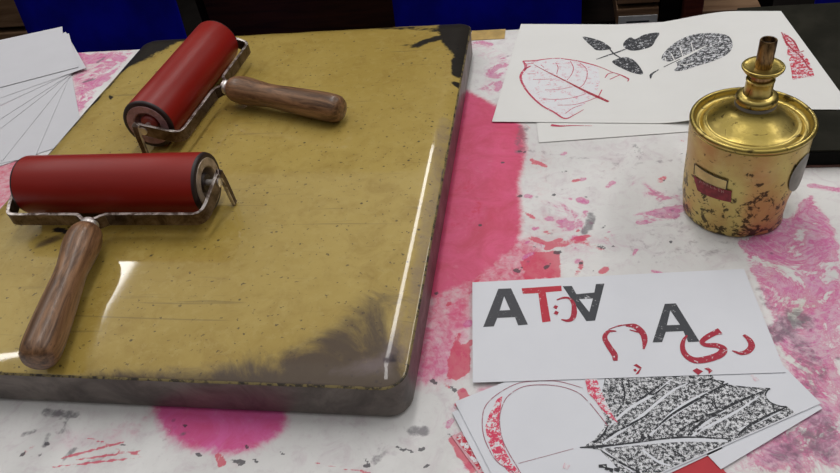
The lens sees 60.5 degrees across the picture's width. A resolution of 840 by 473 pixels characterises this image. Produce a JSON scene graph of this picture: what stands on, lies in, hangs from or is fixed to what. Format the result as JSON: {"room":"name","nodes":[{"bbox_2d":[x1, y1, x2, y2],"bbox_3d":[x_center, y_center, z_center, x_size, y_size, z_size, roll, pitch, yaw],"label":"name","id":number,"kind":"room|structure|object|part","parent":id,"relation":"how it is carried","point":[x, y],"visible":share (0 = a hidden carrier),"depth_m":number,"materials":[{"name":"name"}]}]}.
{"room":"art studio","nodes":[
{"label":"art studio","id":0,"kind":"room"},
{"bbox_2d":[176,0,814,36],"bbox_3d":[0.269,0.283,1.441,6.400,0.050,5.000,0,42,11],"label":"floor","id":1,"kind":"structure","parent":0,"point":[190,15],"depth_m":2.95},
{"bbox_2d":[0,0,27,39],"bbox_3d":[-0.989,-0.491,1.861,0.500,0.857,0.473,0,42,11],"label":"chest","id":2,"kind":"object","parent":1,"relation":"on","point":[11,23],"visible":0.02,"depth_m":1.57,"materials":[{"name":"brown wood"}]},
{"bbox_3d":[-1.014,-0.620,1.730,0.454,0.073,0.400,0,42,11],"label":"drawer","id":3,"kind":"part","parent":2,"relation":"part of","materials":[{"name":"brown wood"}]},
{"bbox_3d":[-1.003,-0.556,1.786,0.454,0.073,0.400,0,42,11],"label":"drawer","id":4,"kind":"part","parent":2,"relation":"part of","materials":[{"name":"brown wood"}]},
{"bbox_2d":[14,0,186,52],"bbox_3d":[-0.584,-0.101,1.375,0.372,0.822,0.447,0,42,11],"label":"chair","id":5,"kind":"object","parent":1,"relation":"on","point":[91,25],"visible":0.12,"depth_m":1.36,"materials":[{"name":"plastic"}]},
{"bbox_2d":[392,0,581,31],"bbox_3d":[0.116,-0.102,1.244,0.372,0.822,0.447,0,42,11],"label":"chair","id":6,"kind":"object","parent":1,"relation":"on","point":[477,14],"visible":0.07,"depth_m":1.24,"materials":[{"name":"plastic"}]},
{"bbox_2d":[581,0,773,23],"bbox_3d":[0.565,-0.461,1.580,0.492,0.800,0.440,0,42,11],"label":"shelf unit","id":7,"kind":"object","parent":1,"relation":"on","point":[593,11],"visible":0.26,"depth_m":1.37,"materials":[{"name":"black wood"}]},
{"bbox_3d":[0.440,-0.545,1.513,0.077,0.036,0.380,0,42,11],"label":"drawer","id":8,"kind":"part","parent":7,"relation":"part of","materials":[{"name":"brown wood"}]},
{"bbox_3d":[0.435,-0.577,1.485,0.077,0.030,0.380,0,42,11],"label":"drawer","id":9,"kind":"part","parent":7,"relation":"part of","materials":[{"name":"brown wood"}]},
{"bbox_2d":[814,0,839,3],"bbox_3d":[0.793,-0.122,1.140,0.372,0.822,0.447,0,42,11],"label":"chair","id":10,"kind":"object","parent":1,"relation":"on","point":[816,1],"visible":0.02,"depth_m":1.16,"materials":[{"name":"plastic"}]},
{"bbox_3d":[0.090,0.287,0.863,2.100,0.749,0.802,0,42,11],"label":"work table","id":11,"kind":"object","parent":1,"relation":"on","visible":0},
{"bbox_2d":[0,22,839,472],"bbox_3d":[0.039,0.009,0.622,2.112,0.011,0.808,0,42,11],"label":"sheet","id":12,"kind":"object","parent":11,"relation":"on","point":[519,207],"depth_m":0.56,"materials":[{"name":"white paper"}]},
{"bbox_2d":[0,75,79,165],"bbox_3d":[-0.497,-0.143,0.887,0.148,0.001,0.203,-22,43,-14],"label":"paper sheet","id":13,"kind":"object","parent":12,"relation":"on","point":[66,114],"visible":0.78,"depth_m":0.87,"materials":[{"name":"white paper"}]},
{"bbox_2d":[0,78,68,162],"bbox_3d":[-0.524,-0.140,0.888,0.148,0.001,0.203,-12,41,-2],"label":"paper sheet","id":14,"kind":"object","parent":13,"relation":"on","point":[29,143],"visible":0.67,"depth_m":0.85,"materials":[{"name":"white paper"}]},
{"bbox_2d":[0,74,71,160],"bbox_3d":[-0.542,-0.149,0.899,0.148,0.001,0.203,-4,41,6],"label":"paper sheet","id":15,"kind":"object","parent":14,"relation":"on","point":[11,133],"visible":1,"depth_m":0.88,"materials":[{"name":"white paper"}]},
{"bbox_2d":[0,76,67,128],"bbox_3d":[-0.566,-0.163,0.919,0.148,0.001,0.210,8,44,19],"label":"paper sheet","id":16,"kind":"object","parent":15,"relation":"on","point":[12,115],"visible":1,"depth_m":0.90,"materials":[{"name":"white paper"}]},
{"bbox_2d":[0,72,73,118],"bbox_3d":[-0.573,-0.174,0.933,0.148,0.001,0.210,15,47,25],"label":"paper sheet","id":17,"kind":"object","parent":16,"relation":"on","point":[5,109],"visible":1,"depth_m":0.92,"materials":[{"name":"white paper"}]},
{"bbox_2d":[0,76,62,105],"bbox_3d":[-0.582,-0.199,0.961,0.148,0.001,0.210,29,54,35],"label":"paper sheet","id":18,"kind":"object","parent":17,"relation":"on","point":[3,100],"visible":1,"depth_m":0.93,"materials":[{"name":"white paper"}]},
{"bbox_2d":[0,32,85,97],"bbox_3d":[-0.575,-0.220,0.983,0.210,0.001,0.148,-27,44,-19],"label":"paper sheet","id":19,"kind":"object","parent":18,"relation":"on","point":[10,89],"visible":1,"depth_m":0.95,"materials":[{"name":"white paper"}]},
{"bbox_2d":[0,27,62,50],"bbox_3d":[-0.610,-0.246,1.018,0.231,0.001,0.148,-15,41,-6],"label":"paper sheet","id":20,"kind":"object","parent":19,"relation":"on","point":[7,43],"visible":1,"depth_m":1.06,"materials":[{"name":"white paper"}]},
{"bbox_2d":[0,33,77,86],"bbox_3d":[-0.586,-0.231,0.996,0.226,0.001,0.127,-18,42,-10],"label":"paper sheet","id":21,"kind":"object","parent":20,"relation":"on","point":[29,61],"visible":1,"depth_m":1.00,"materials":[{"name":"white paper"}]},
{"bbox_2d":[0,24,472,415],"bbox_3d":[-0.179,-0.065,0.710,0.422,0.039,0.528,0,42,11],"label":"slab","id":22,"kind":"object","parent":12,"relation":"on","point":[310,292],"visible":0.69,"depth_m":0.59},
{"bbox_2d":[6,152,236,369],"bbox_3d":[-0.276,0.008,0.573,0.202,0.054,0.211,0,42,11],"label":"roller","id":23,"kind":"object","parent":22,"relation":"on","point":[174,188],"visible":1,"depth_m":0.60,"materials":[{"name":"red rubber"}]},
{"bbox_3d":[-0.272,0.041,0.551,0.029,0.029,0.137,-8,43,1],"label":"handle","id":24,"kind":"part","parent":23,"relation":"part of","materials":[{"name":"brown wood"}]},
{"bbox_3d":[-0.267,-0.031,0.620,0.193,0.024,0.053,0,42,11],"label":"frame","id":25,"kind":"part","parent":23,"relation":"part of","materials":[{"name":"metal"}]},
{"bbox_3d":[-0.168,-0.043,0.623,0.008,0.038,0.008,0,42,11],"label":"stand leg","id":26,"kind":"part","parent":23,"relation":"part of","materials":[{"name":"metal"}]},
{"bbox_2d":[123,21,346,152],"bbox_3d":[-0.171,-0.162,0.746,0.210,0.054,0.202,2,42,13],"label":"roller","id":27,"kind":"object","parent":22,"relation":"on","point":[156,116],"visible":1,"depth_m":0.72,"materials":[{"name":"red rubber"}]},
{"bbox_3d":[-0.270,-0.094,0.700,0.008,0.038,0.008,2,42,13],"label":"stand leg","id":28,"kind":"part","parent":27,"relation":"part of","materials":[{"name":"metal"}]},
{"bbox_3d":[-0.230,-0.162,0.761,0.053,0.024,0.193,2,42,13],"label":"frame","id":29,"kind":"part","parent":27,"relation":"part of","materials":[{"name":"metal"}]},
{"bbox_3d":[-0.137,-0.140,0.730,0.137,0.029,0.029,15,47,23],"label":"handle","id":30,"kind":"part","parent":27,"relation":"part of","materials":[{"name":"brown wood"}]},
{"bbox_2d":[452,431,483,472],"bbox_3d":[0.095,0.131,0.466,0.120,0.001,0.088,-26,44,-18],"label":"printed card","id":31,"kind":"object","parent":12,"relation":"on","point":[459,438],"visible":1,"depth_m":0.47,"materials":[{"name":"red paper"}]},
{"bbox_2d":[452,410,721,472],"bbox_3d":[0.105,0.126,0.469,0.140,0.001,0.100,-20,42,-12],"label":"card","id":32,"kind":"object","parent":31,"relation":"on","point":[457,414],"visible":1,"depth_m":0.47,"materials":[{"name":"paper"}]},
{"bbox_2d":[455,366,820,472],"bbox_3d":[0.140,0.110,0.478,0.211,0.001,0.103,-19,42,-11],"label":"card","id":33,"kind":"object","parent":32,"relation":"on","point":[637,424],"visible":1,"depth_m":0.47,"materials":[{"name":"paper"}]},
{"bbox_2d":[482,380,607,472],"bbox_3d":[0.077,0.121,0.478,0.081,0.001,0.064,-27,44,-19],"label":"print","id":34,"kind":"object","parent":33,"relation":"on","point":[546,426],"depth_m":0.47},
{"bbox_2d":[585,379,616,421],"bbox_3d":[0.121,0.109,0.483,0.020,0.001,0.036,0,42,11],"label":"print","id":35,"kind":"object","parent":33,"relation":"on","point":[593,388],"depth_m":0.49},
{"bbox_2d":[472,269,785,382],"bbox_3d":[0.143,0.064,0.529,0.209,0.001,0.099,-3,41,7],"label":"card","id":36,"kind":"object","parent":33,"relation":"on","point":[710,322],"visible":1,"depth_m":0.53,"materials":[{"name":"paper"}]},
{"bbox_2d":[580,375,794,472],"bbox_3d":[0.171,0.121,0.460,0.135,0.001,0.088,0,42,11],"label":"print","id":37,"kind":"object","parent":33,"relation":"on","point":[637,424],"depth_m":0.47,"materials":[{"name":"black"}]},
{"bbox_3d":[0.085,-0.252,0.901,0.042,0.001,0.026,0,42,11],"label":"tape strip","id":38,"kind":"part","parent":12,"relation":"part of","materials":[{"name":"beige paper"}]},
{"bbox_2d":[536,121,689,142],"bbox_3d":[0.209,-0.152,0.764,0.175,0.001,0.160,-3,41,7],"label":"paper sheet","id":39,"kind":"object","parent":12,"relation":"on","point":[547,131],"visible":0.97,"depth_m":0.72,"materials":[{"name":"white paper"}]},
{"bbox_2d":[492,11,839,122],"bbox_3d":[0.259,-0.192,0.786,0.334,0.018,0.222,3,43,14],"label":"sheet","id":40,"kind":"object","parent":12,"relation":"on","point":[654,72],"visible":0.98,"depth_m":0.78,"materials":[{"name":"paper"}]},
{"bbox_2d":[519,58,628,118],"bbox_3d":[0.151,-0.172,0.796,0.105,0.001,0.122,-33,46,-25],"label":"print","id":41,"kind":"object","parent":40,"relation":"on","point":[549,88],"depth_m":0.78,"materials":[{"name":"red"}]},
{"bbox_2d":[583,33,658,74],"bbox_3d":[0.231,-0.209,0.821,0.087,0.002,0.095,0,42,11],"label":"print","id":42,"kind":"object","parent":40,"relation":"on","point":[603,53],"depth_m":0.82,"materials":[{"name":"black"}]},
{"bbox_2d":[650,33,732,77],"bbox_3d":[0.295,-0.202,0.790,0.088,0.016,0.078,0,42,11],"label":"print","id":43,"kind":"object","parent":40,"relation":"on","point":[677,55],"depth_m":0.79,"materials":[{"name":"black"}]},
{"bbox_2d":[781,32,813,79],"bbox_3d":[0.385,-0.188,0.744,0.024,0.001,0.102,0,42,11],"label":"print","id":44,"kind":"object","parent":40,"relation":"on","point":[798,60],"depth_m":0.74,"materials":[{"name":"red"}]},
{"bbox_2d":[672,456,725,472],"bbox_3d":[0.149,0.142,0.443,0.083,0.001,0.036,-5,41,5],"label":"card","id":45,"kind":"object","parent":12,"relation":"on","point":[704,465],"visible":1,"depth_m":0.44,"materials":[{"name":"red paper"}]},
{"bbox_2d":[682,36,818,236],"bbox_3d":[0.257,-0.083,0.561,0.094,0.153,0.094,0,42,11],"label":"can","id":46,"kind":"object","parent":12,"relation":"on","point":[748,146],"visible":1,"depth_m":0.55,"materials":[{"name":"gold metal"}]},
{"bbox_3d":[0.251,-0.118,0.530,0.016,0.007,0.016,0,42,11],"label":"plunger stem","id":47,"kind":"part","parent":46,"relation":"part of","materials":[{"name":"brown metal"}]},
{"bbox_2d":[707,405,821,468],"bbox_3d":[0.191,0.090,0.493,0.083,0.001,0.128,-23,43,-15],"label":"card","id":48,"kind":"object","parent":12,"relation":"on","point":[729,453],"visible":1,"depth_m":0.45,"materials":[{"name":"paper"}]},
{"bbox_2d":[737,2,839,167],"bbox_3d":[0.552,-0.164,0.700,0.414,0.018,0.288,0,42,11],"label":"slab","id":49,"kind":"object","parent":12,"relation":"on","point":[817,25],"visible":0.33,"depth_m":0.75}
]}

